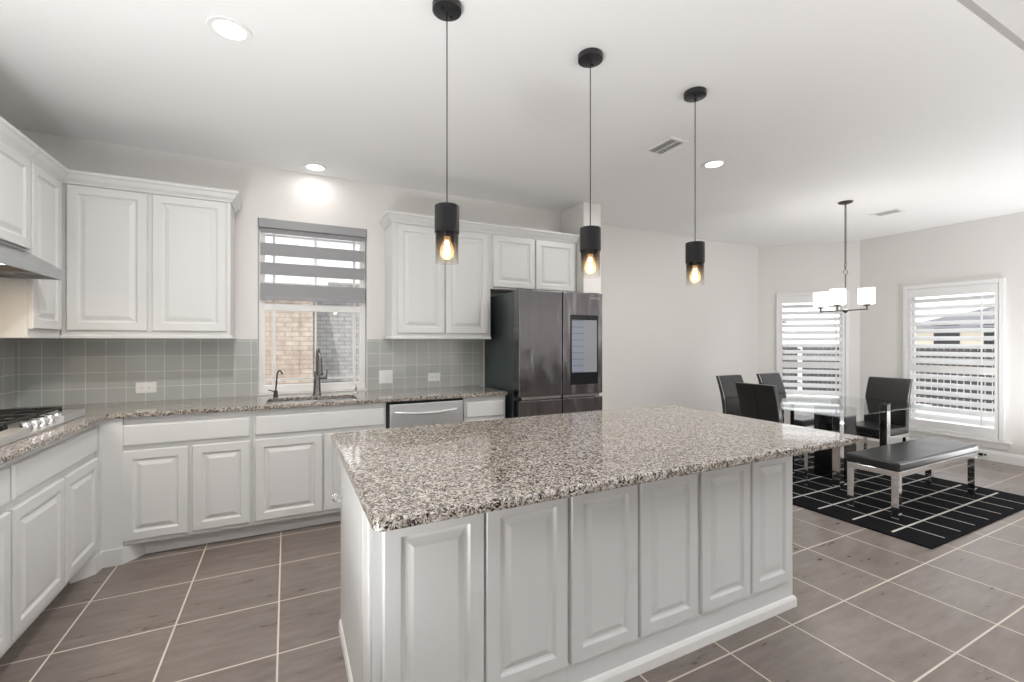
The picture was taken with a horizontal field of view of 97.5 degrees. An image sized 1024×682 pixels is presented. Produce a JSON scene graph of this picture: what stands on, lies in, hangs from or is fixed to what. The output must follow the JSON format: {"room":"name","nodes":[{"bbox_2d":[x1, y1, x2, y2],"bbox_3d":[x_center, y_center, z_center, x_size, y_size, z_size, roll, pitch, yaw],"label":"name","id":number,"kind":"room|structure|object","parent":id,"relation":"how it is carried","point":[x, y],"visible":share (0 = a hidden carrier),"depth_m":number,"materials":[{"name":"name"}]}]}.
{"room":"kitchen","nodes":[
{"label":"kitchen","id":0,"kind":"room"},
{"bbox_2d":[14,130,560,407],"bbox_3d":[-1.308,-0.022,4.021,4.470,2.745,0.140,0,0,-27],"label":"wall","id":1,"kind":"structure","parent":0,"point":[264,192],"depth_m":3.66,"materials":[{"name":"white paint"}]},
{"bbox_2d":[60,169,242,338],"bbox_3d":[-2.465,-0.543,3.154,0.960,1.057,0.353,0,0,-27],"label":"upper cabinet","id":2,"kind":"object","parent":1,"relation":"attached to","point":[142,258],"visible":0.95,"depth_m":3.01,"materials":[{"name":"white paint"}]},
{"bbox_2d":[15,339,482,406],"bbox_3d":[-1.776,0.210,3.703,3.332,0.450,0.008,0,0,-27],"label":"tiled wall","id":3,"kind":"structure","parent":1,"relation":"attached to","point":[48,372],"depth_m":3.33,"materials":[{"name":"grey tile"}]},
{"bbox_2d":[136,382,155,392],"bbox_3d":[-2.651,0.338,3.254,0.120,0.076,0.008,0,0,-27],"label":"wall outlet","id":4,"kind":"object","parent":3,"relation":"attached to","point":[145,387],"visible":1,"depth_m":3.25,"materials":[{"name":"white plastic"}]},
{"bbox_2d":[140,385,151,389],"bbox_3d":[-2.650,0.338,3.253,0.071,0.031,0.004,0,0,-27],"label":"socket","id":5,"kind":"object","parent":4,"relation":"attached to","point":[142,387],"depth_m":3.25,"materials":[{"name":"white plastic"}]},
{"bbox_2d":[379,370,392,383],"bbox_3d":[-1.128,0.320,4.019,0.118,0.118,0.009,0,0,-27],"label":"light switch","id":6,"kind":"object","parent":3,"relation":"attached to","point":[385,376],"visible":1,"depth_m":4.02,"materials":[{"name":"white plastic"}]},
{"bbox_2d":[428,373,439,380],"bbox_3d":[-0.731,0.338,4.218,0.120,0.076,0.008,0,0,-27],"label":"wall outlet","id":7,"kind":"object","parent":3,"relation":"attached to","point":[431,376],"visible":1,"depth_m":4.22,"materials":[{"name":"white plastic"}]},
{"bbox_2d":[258,228,366,394],"bbox_3d":[-1.677,-0.275,3.819,0.835,1.416,0.119,0,0,-27],"label":"window","id":8,"kind":"structure","parent":1,"relation":"in","point":[263,307],"depth_m":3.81,"materials":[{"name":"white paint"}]},
{"bbox_2d":[258,218,365,302],"bbox_3d":[-1.658,-0.659,3.780,0.827,0.650,0.047,0,0,-27],"label":"roller shade","id":9,"kind":"object","parent":8,"relation":"attached to","point":[268,291],"visible":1,"depth_m":3.77,"materials":[{"name":"grey fabric"}]},
{"bbox_2d":[379,210,492,338],"bbox_3d":[-0.678,-0.543,4.051,0.947,1.057,0.353,0,0,-27],"label":"upper cabinet","id":10,"kind":"object","parent":1,"relation":"attached to","point":[425,298],"visible":0.91,"depth_m":3.91,"materials":[{"name":"white paint"}]},
{"bbox_2d":[490,224,579,292],"bbox_3d":[0.173,-0.778,4.482,0.960,0.587,0.361,0,0,-27],"label":"upper cabinet","id":11,"kind":"object","parent":1,"relation":"attached to","point":[520,258],"visible":0.85,"depth_m":4.33,"materials":[{"name":"white paint"}]},
{"bbox_2d":[0,0,1023,246],"bbox_3d":[1.291,-1.455,3.668,9.000,0.120,3.742,0,0,-27],"label":"ceiling","id":12,"kind":"structure","parent":0,"point":[916,107],"depth_m":2.56,"materials":[{"name":"white paint"}]},
{"bbox_2d":[206,16,252,43],"bbox_3d":[-1.263,-1.392,2.012,0.176,0.005,0.176,0,0,-27],"label":"recessed light","id":13,"kind":"object","parent":12,"relation":"in","point":[226,28],"visible":1,"depth_m":2.01,"materials":[{"name":"white plastic"}]},
{"bbox_2d":[303,163,326,171],"bbox_3d":[-1.577,-1.392,3.606,0.176,0.005,0.176,0,0,-27],"label":"recessed light","id":14,"kind":"object","parent":12,"relation":"in","point":[315,167],"visible":1,"depth_m":3.60,"materials":[{"name":"white plastic"}]},
{"bbox_2d":[432,0,461,262],"bbox_3d":[-0.270,-0.859,1.866,0.121,1.071,0.121,0,0,-27],"label":"pendant lamp","id":15,"kind":"object","parent":12,"relation":"hanging from","point":[446,213],"visible":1,"depth_m":1.84,"materials":[{"name":"black metal"}]},
{"bbox_2d":[578,47,602,276],"bbox_3d":[0.382,-0.854,2.194,0.121,1.081,0.121,0,0,-27],"label":"pendant lamp","id":16,"kind":"object","parent":12,"relation":"hanging from","point":[590,236],"visible":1,"depth_m":2.16,"materials":[{"name":"black metal"}]},
{"bbox_2d":[642,136,689,156],"bbox_3d":[1.100,-1.389,3.218,0.185,0.010,0.275,0,0,-27],"label":"ceiling vent","id":17,"kind":"object","parent":12,"relation":"in","point":[669,144],"visible":1,"depth_m":3.20,"materials":[{"name":"white plastic"}]},
{"bbox_2d":[684,86,706,285],"bbox_3d":[1.027,-0.853,2.519,0.121,1.082,0.121,0,0,-27],"label":"pendant lamp","id":18,"kind":"object","parent":12,"relation":"hanging from","point":[694,250],"visible":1,"depth_m":2.49,"materials":[{"name":"black metal"}]},
{"bbox_2d":[702,160,725,168],"bbox_3d":[1.593,-1.392,3.541,0.176,0.005,0.176,0,0,-27],"label":"recessed light","id":19,"kind":"object","parent":12,"relation":"in","point":[713,164],"visible":1,"depth_m":3.54,"materials":[{"name":"white plastic"}]},
{"bbox_2d":[813,200,874,312],"bbox_3d":[3.306,-0.837,4.490,0.361,1.114,0.484,0,0,8],"label":"chandelier","id":20,"kind":"object","parent":12,"relation":"hanging from","point":[866,296],"visible":1,"depth_m":4.37,"materials":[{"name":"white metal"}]},
{"bbox_2d":[869,208,905,216],"bbox_3d":[4.075,-1.389,4.877,0.180,0.010,0.260,0,0,-27],"label":"ceiling vent","id":21,"kind":"object","parent":12,"relation":"in","point":[893,211],"visible":1,"depth_m":4.87,"materials":[{"name":"white plastic"}]},
{"bbox_2d":[0,439,1023,681],"bbox_3d":[2.015,1.380,2.226,9.000,0.060,6.970,0,0,-27],"label":"floor","id":22,"kind":"structure","parent":0,"point":[873,606],"depth_m":2.18,"materials":[{"name":"tile"}]},
{"bbox_2d":[0,463,10,656],"bbox_3d":[-2.087,0.907,1.274,0.609,0.883,0.910,0,0,-27],"label":"base cabinet","id":23,"kind":"object","parent":22,"relation":"on","point":[5,517],"visible":0.88,"depth_m":1.77,"materials":[{"name":"white paint"}]},
{"bbox_2d":[0,385,506,464],"bbox_3d":[-1.242,0.451,2.582,3.296,0.030,2.490,0,0,-27],"label":"countertop","id":24,"kind":"structure","parent":23,"relation":"on","point":[98,412],"depth_m":3.10,"materials":[{"name":"stone"}]},
{"bbox_2d":[0,406,84,446],"bbox_3d":[-2.517,0.404,2.093,0.524,0.064,0.910,0,0,-27],"label":"gas cooktop","id":25,"kind":"object","parent":24,"relation":"in","point":[15,424],"visible":1,"depth_m":2.24,"materials":[{"name":"silver metal"}]},
{"bbox_2d":[268,370,282,396],"bbox_3d":[-1.820,0.330,3.487,0.126,0.212,0.060,0,0,7],"label":"water tap","id":26,"kind":"object","parent":24,"relation":"on","point":[275,394],"visible":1,"depth_m":3.49,"materials":[{"name":"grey metal"}]},
{"bbox_2d":[273,390,277,396],"bbox_3d":[-1.842,0.410,3.501,0.038,0.052,0.038,0,0,-27],"label":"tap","id":27,"kind":"object","parent":26,"relation":"on","point":[275,394],"depth_m":3.49,"materials":[{"name":"grey metal"}]},
{"bbox_2d":[267,398,353,403],"bbox_3d":[-1.504,0.558,3.396,0.618,0.184,0.338,0,0,-27],"label":"sink","id":28,"kind":"object","parent":24,"relation":"in","point":[340,398],"visible":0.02,"depth_m":3.53,"materials":[{"name":"silver metal"}]},
{"bbox_2d":[313,347,327,394],"bbox_3d":[-1.528,0.243,3.589,0.112,0.386,0.211,0,0,-27],"label":"faucet","id":29,"kind":"object","parent":24,"relation":"on","point":[319,369],"visible":1,"depth_m":3.62,"materials":[{"name":"grey metal"}]},
{"bbox_2d":[0,425,97,657],"bbox_3d":[-2.500,0.907,2.096,0.609,0.883,0.925,0,0,-27],"label":"base cabinet","id":30,"kind":"object","parent":22,"relation":"on","point":[53,504],"visible":0.92,"depth_m":2.11,"materials":[{"name":"white paint"}]},
{"bbox_2d":[70,418,144,583],"bbox_3d":[-2.388,0.908,2.667,0.275,0.882,0.250,0,0,-27],"label":"cabinet filler","id":31,"kind":"object","parent":22,"relation":"on","point":[111,551],"visible":0.75,"depth_m":2.69,"materials":[{"name":"white paint"}]},
{"bbox_2d":[123,410,252,553],"bbox_3d":[-2.229,0.907,3.131,0.765,0.883,0.619,0,0,-27],"label":"base cabinet","id":32,"kind":"object","parent":22,"relation":"on","point":[188,478],"visible":0.76,"depth_m":2.88,"materials":[{"name":"white paint"}]},
{"bbox_2d":[253,398,385,534],"bbox_3d":[-1.491,0.907,3.502,0.886,0.883,0.619,0,0,-27],"label":"base cabinet","id":33,"kind":"object","parent":22,"relation":"on","point":[297,463],"visible":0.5,"depth_m":3.17,"materials":[{"name":"white paint"}]},
{"bbox_2d":[386,398,462,428],"bbox_3d":[-0.787,0.909,3.789,0.618,0.879,0.641,0,0,-27],"label":"dishwasher","id":34,"kind":"object","parent":22,"relation":"on","point":[436,411],"visible":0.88,"depth_m":3.54,"materials":[{"name":"grey metal"}]},
{"bbox_2d":[332,462,567,681],"bbox_3d":[-0.326,0.910,1.893,0.748,0.878,0.907,0,0,-27],"label":"base cabinet","id":35,"kind":"object","parent":22,"relation":"on","point":[483,597],"visible":0.58,"depth_m":1.50,"materials":[{"name":"white paint"}]},
{"bbox_2d":[463,395,504,421],"bbox_3d":[-0.360,0.907,4.070,0.385,0.883,0.619,0,0,-27],"label":"base cabinet","id":36,"kind":"object","parent":22,"relation":"on","point":[486,407],"visible":0.21,"depth_m":3.79,"materials":[{"name":"white paint"}]},
{"bbox_2d":[485,289,601,417],"bbox_3d":[0.287,0.452,4.320,0.876,1.795,0.750,0,0,-27],"label":"refrigerator","id":37,"kind":"object","parent":22,"relation":"on","point":[544,348],"visible":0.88,"depth_m":3.99,"materials":[{"name":"grey metal"}]},
{"bbox_2d":[566,473,698,681],"bbox_3d":[0.313,0.910,2.214,0.680,0.878,0.907,0,0,-27],"label":"base cabinet","id":38,"kind":"object","parent":22,"relation":"on","point":[633,550],"visible":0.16,"depth_m":1.79,"materials":[{"name":"white paint"}]},
{"bbox_2d":[331,405,858,531],"bbox_3d":[0.373,0.453,2.095,2.172,0.034,1.166,0,0,-27],"label":"countertop","id":39,"kind":"structure","parent":38,"relation":"on","point":[402,477],"depth_m":1.74,"materials":[{"name":"stone"}]},
{"bbox_2d":[696,456,796,648],"bbox_3d":[0.933,0.910,2.525,0.705,0.878,0.907,0,0,-27],"label":"base cabinet","id":40,"kind":"object","parent":22,"relation":"on","point":[745,511],"visible":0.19,"depth_m":2.10,"materials":[{"name":"white paint"}]},
{"bbox_2d":[792,453,1023,548],"bbox_3d":[3.187,1.345,4.161,1.970,0.010,1.823,0,0,-27],"label":"rug","id":41,"kind":"object","parent":22,"relation":"on","point":[939,513],"visible":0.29,"depth_m":3.66,"materials":[{"name":"black fabric"}]},
{"bbox_2d":[716,375,743,415],"bbox_3d":[2.578,0.864,4.894,0.396,0.951,0.545,0,0,-27],"label":"dining chair","id":42,"kind":"object","parent":41,"relation":"on","point":[726,383],"visible":0.3,"depth_m":5.00,"materials":[{"name":"black leather"}]},
{"bbox_2d":[735,382,809,486],"bbox_3d":[2.428,0.864,4.196,0.545,0.951,0.396,0,0,-27],"label":"dining chair","id":43,"kind":"object","parent":41,"relation":"on","point":[756,401],"visible":0.38,"depth_m":4.09,"materials":[{"name":"black leather"}]},
{"bbox_2d":[756,373,813,463],"bbox_3d":[3.204,0.864,5.209,0.396,0.951,0.545,0,0,-27],"label":"dining chair","id":44,"kind":"object","parent":41,"relation":"on","point":[775,379],"visible":0.33,"depth_m":5.33,"materials":[{"name":"black leather"}]},
{"bbox_2d":[780,394,929,491],"bbox_3d":[3.043,0.966,4.258,1.470,0.747,0.920,0,0,-27],"label":"dining table","id":45,"kind":"object","parent":41,"relation":"on","point":[834,413],"visible":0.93,"depth_m":4.33,"materials":[{"name":"clear glass"}]},
{"bbox_2d":[856,376,912,448],"bbox_3d":[3.791,0.864,4.656,0.545,0.951,0.396,0,0,-27],"label":"dining chair","id":46,"kind":"object","parent":41,"relation":"on","point":[881,388],"visible":0.66,"depth_m":4.64,"materials":[{"name":"black leather"}]},
{"bbox_2d":[846,437,977,520],"bbox_3d":[3.396,1.121,3.789,1.380,0.436,0.360,0,0,-27],"label":"bench","id":47,"kind":"object","parent":41,"relation":"on","point":[899,460],"visible":1,"depth_m":3.61,"materials":[{"name":"black leather"}]},
{"bbox_2d":[561,202,600,395],"bbox_3d":[0.643,-0.022,4.872,0.218,2.745,0.750,0,0,-27],"label":"wall","id":48,"kind":"structure","parent":0,"point":[575,217],"depth_m":4.55,"materials":[{"name":"white paint"}]},
{"bbox_2d":[601,224,757,412],"bbox_3d":[2.133,-0.022,5.972,3.429,2.745,0.120,0,0,-27],"label":"wall","id":49,"kind":"structure","parent":0,"point":[666,341],"depth_m":5.90,"materials":[{"name":"white paint"}]},
{"bbox_2d":[758,240,859,421],"bbox_3d":[4.258,-0.022,6.510,1.253,2.745,0.140,0,0,21],"label":"wall","id":50,"kind":"structure","parent":0,"point":[813,267],"depth_m":6.46,"materials":[{"name":"white paint"}]},
{"bbox_2d":[783,307,841,392],"bbox_3d":[4.295,0.278,6.462,0.995,1.855,0.165,0,0,21],"label":"window","id":51,"kind":"structure","parent":50,"relation":"in","point":[840,315],"depth_m":6.40,"materials":[{"name":"white paint"}]},
{"bbox_2d":[776,291,848,416],"bbox_3d":[4.272,0.206,6.401,0.885,1.803,0.118,0,0,21],"label":"window blind","id":52,"kind":"object","parent":51,"relation":"attached to","point":[805,297],"visible":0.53,"depth_m":6.41,"materials":[{"name":"white paint"}]},
{"bbox_2d":[860,212,1023,455],"bbox_3d":[6.138,-0.022,3.753,0.140,2.745,5.600,0,0,-27],"label":"wall","id":53,"kind":"structure","parent":0,"point":[992,247],"depth_m":5.45,"materials":[{"name":"white paint"}]},
{"bbox_2d":[858,436,1023,466],"bbox_3d":[4.721,1.292,4.485,7.768,0.115,3.122,0,0,30],"label":"baseboard","id":54,"kind":"structure","parent":53,"relation":"attached to","point":[1014,459],"depth_m":5.00,"materials":[{"name":"white paint"}]},
{"bbox_2d":[908,298,1012,450],"bbox_3d":[5.282,0.278,5.388,0.165,1.855,1.020,0,0,-27],"label":"window","id":55,"kind":"structure","parent":53,"relation":"in","point":[988,443],"depth_m":5.39,"materials":[{"name":"white paint"}]},
{"bbox_2d":[903,278,1004,440],"bbox_3d":[5.235,0.206,5.364,0.122,1.803,0.910,0,0,-24],"label":"window blind","id":56,"kind":"object","parent":55,"relation":"attached to","point":[997,286],"visible":0.94,"depth_m":5.29,"materials":[{"name":"white paint"}]},
{"bbox_2d":[977,451,989,458],"bbox_3d":[5.345,1.290,5.106,0.030,0.072,0.120,0,0,-27],"label":"wall outlet","id":57,"kind":"object","parent":53,"relation":"attached to","point":[983,454],"visible":0.84,"depth_m":5.10,"materials":[{"name":"white plastic"}]},
{"bbox_2d":[957,0,1023,50],"bbox_3d":[2.137,-1.673,1.984,9.000,0.554,0.028,0,0,-27],"label":"wall header","id":58,"kind":"structure","parent":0,"point":[1006,17],"depth_m":2.00,"materials":[{"name":"grey paint"}]},
{"bbox_3d":[-1.939,-0.300,0.162,0.120,3.300,6.430,0,0,-27],"label":"wall","id":59,"kind":"structure","parent":0,"visible":0},
{"bbox_2d":[0,339,14,408],"bbox_3d":[-2.124,0.210,0.673,0.008,0.450,5.110,0,0,-27],"label":"tiled wall","id":60,"kind":"structure","parent":59,"relation":"attached to","point":[7,346],"depth_m":2.87,"materials":[{"name":"grey tile"}]},
{"bbox_2d":[0,148,67,337],"bbox_3d":[-2.884,-0.544,2.605,0.380,1.056,0.460,0,0,-27],"label":"upper cabinet","id":61,"kind":"object","parent":60,"relation":"attached to","point":[29,308],"visible":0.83,"depth_m":2.56,"materials":[{"name":"white paint"}]},
{"bbox_2d":[0,116,39,251],"bbox_3d":[-2.572,-0.780,1.986,0.380,0.584,0.918,0,0,-27],"label":"upper cabinet","id":62,"kind":"object","parent":59,"relation":"attached to","point":[16,149],"visible":1,"depth_m":2.32,"materials":[{"name":"white paint"}]},
{"bbox_2d":[0,243,65,279],"bbox_3d":[-2.522,-0.413,2.008,0.491,0.146,0.912,0,0,-27],"label":"range hood","id":63,"kind":"object","parent":62,"relation":"attached to","point":[14,262],"visible":1,"depth_m":2.28,"materials":[{"name":"silver metal"}]},
{"label":"outside","id":64,"kind":"structure","parent":0,"visible":0},
{"bbox_2d":[786,360,993,428],"bbox_3d":[1.103,1.500,8.946,70.000,0.100,65.000,0,0,-27],"label":"lawn","id":65,"kind":"structure","parent":64,"point":[799,374],"depth_m":8.98,"materials":[{"name":"grey"}]},
{"bbox_2d":[783,347,800,389],"bbox_3d":[3.010,0.740,12.356,9.645,1.320,0.063,0,0,2],"label":"picket fence","id":66,"kind":"object","parent":65,"relation":"on","point":[784,348],"visible":0.02,"depth_m":12.15,"materials":[{"name":"grey wood"}]},
{"bbox_2d":[802,347,993,411],"bbox_3d":[9.427,0.740,9.125,0.062,1.320,6.850,0,0,-27],"label":"picket fence","id":67,"kind":"object","parent":65,"relation":"on","point":[803,348],"visible":0.2,"depth_m":9.57,"materials":[{"name":"grey wood"}]},
{"bbox_2d":[916,307,993,367],"bbox_3d":[25.566,-0.200,22.627,6.800,3.300,8.300,0,0,-27],"label":"house","id":68,"kind":"structure","parent":65,"relation":"on","point":[988,308],"depth_m":22.72,"materials":[{"name":"beige"}]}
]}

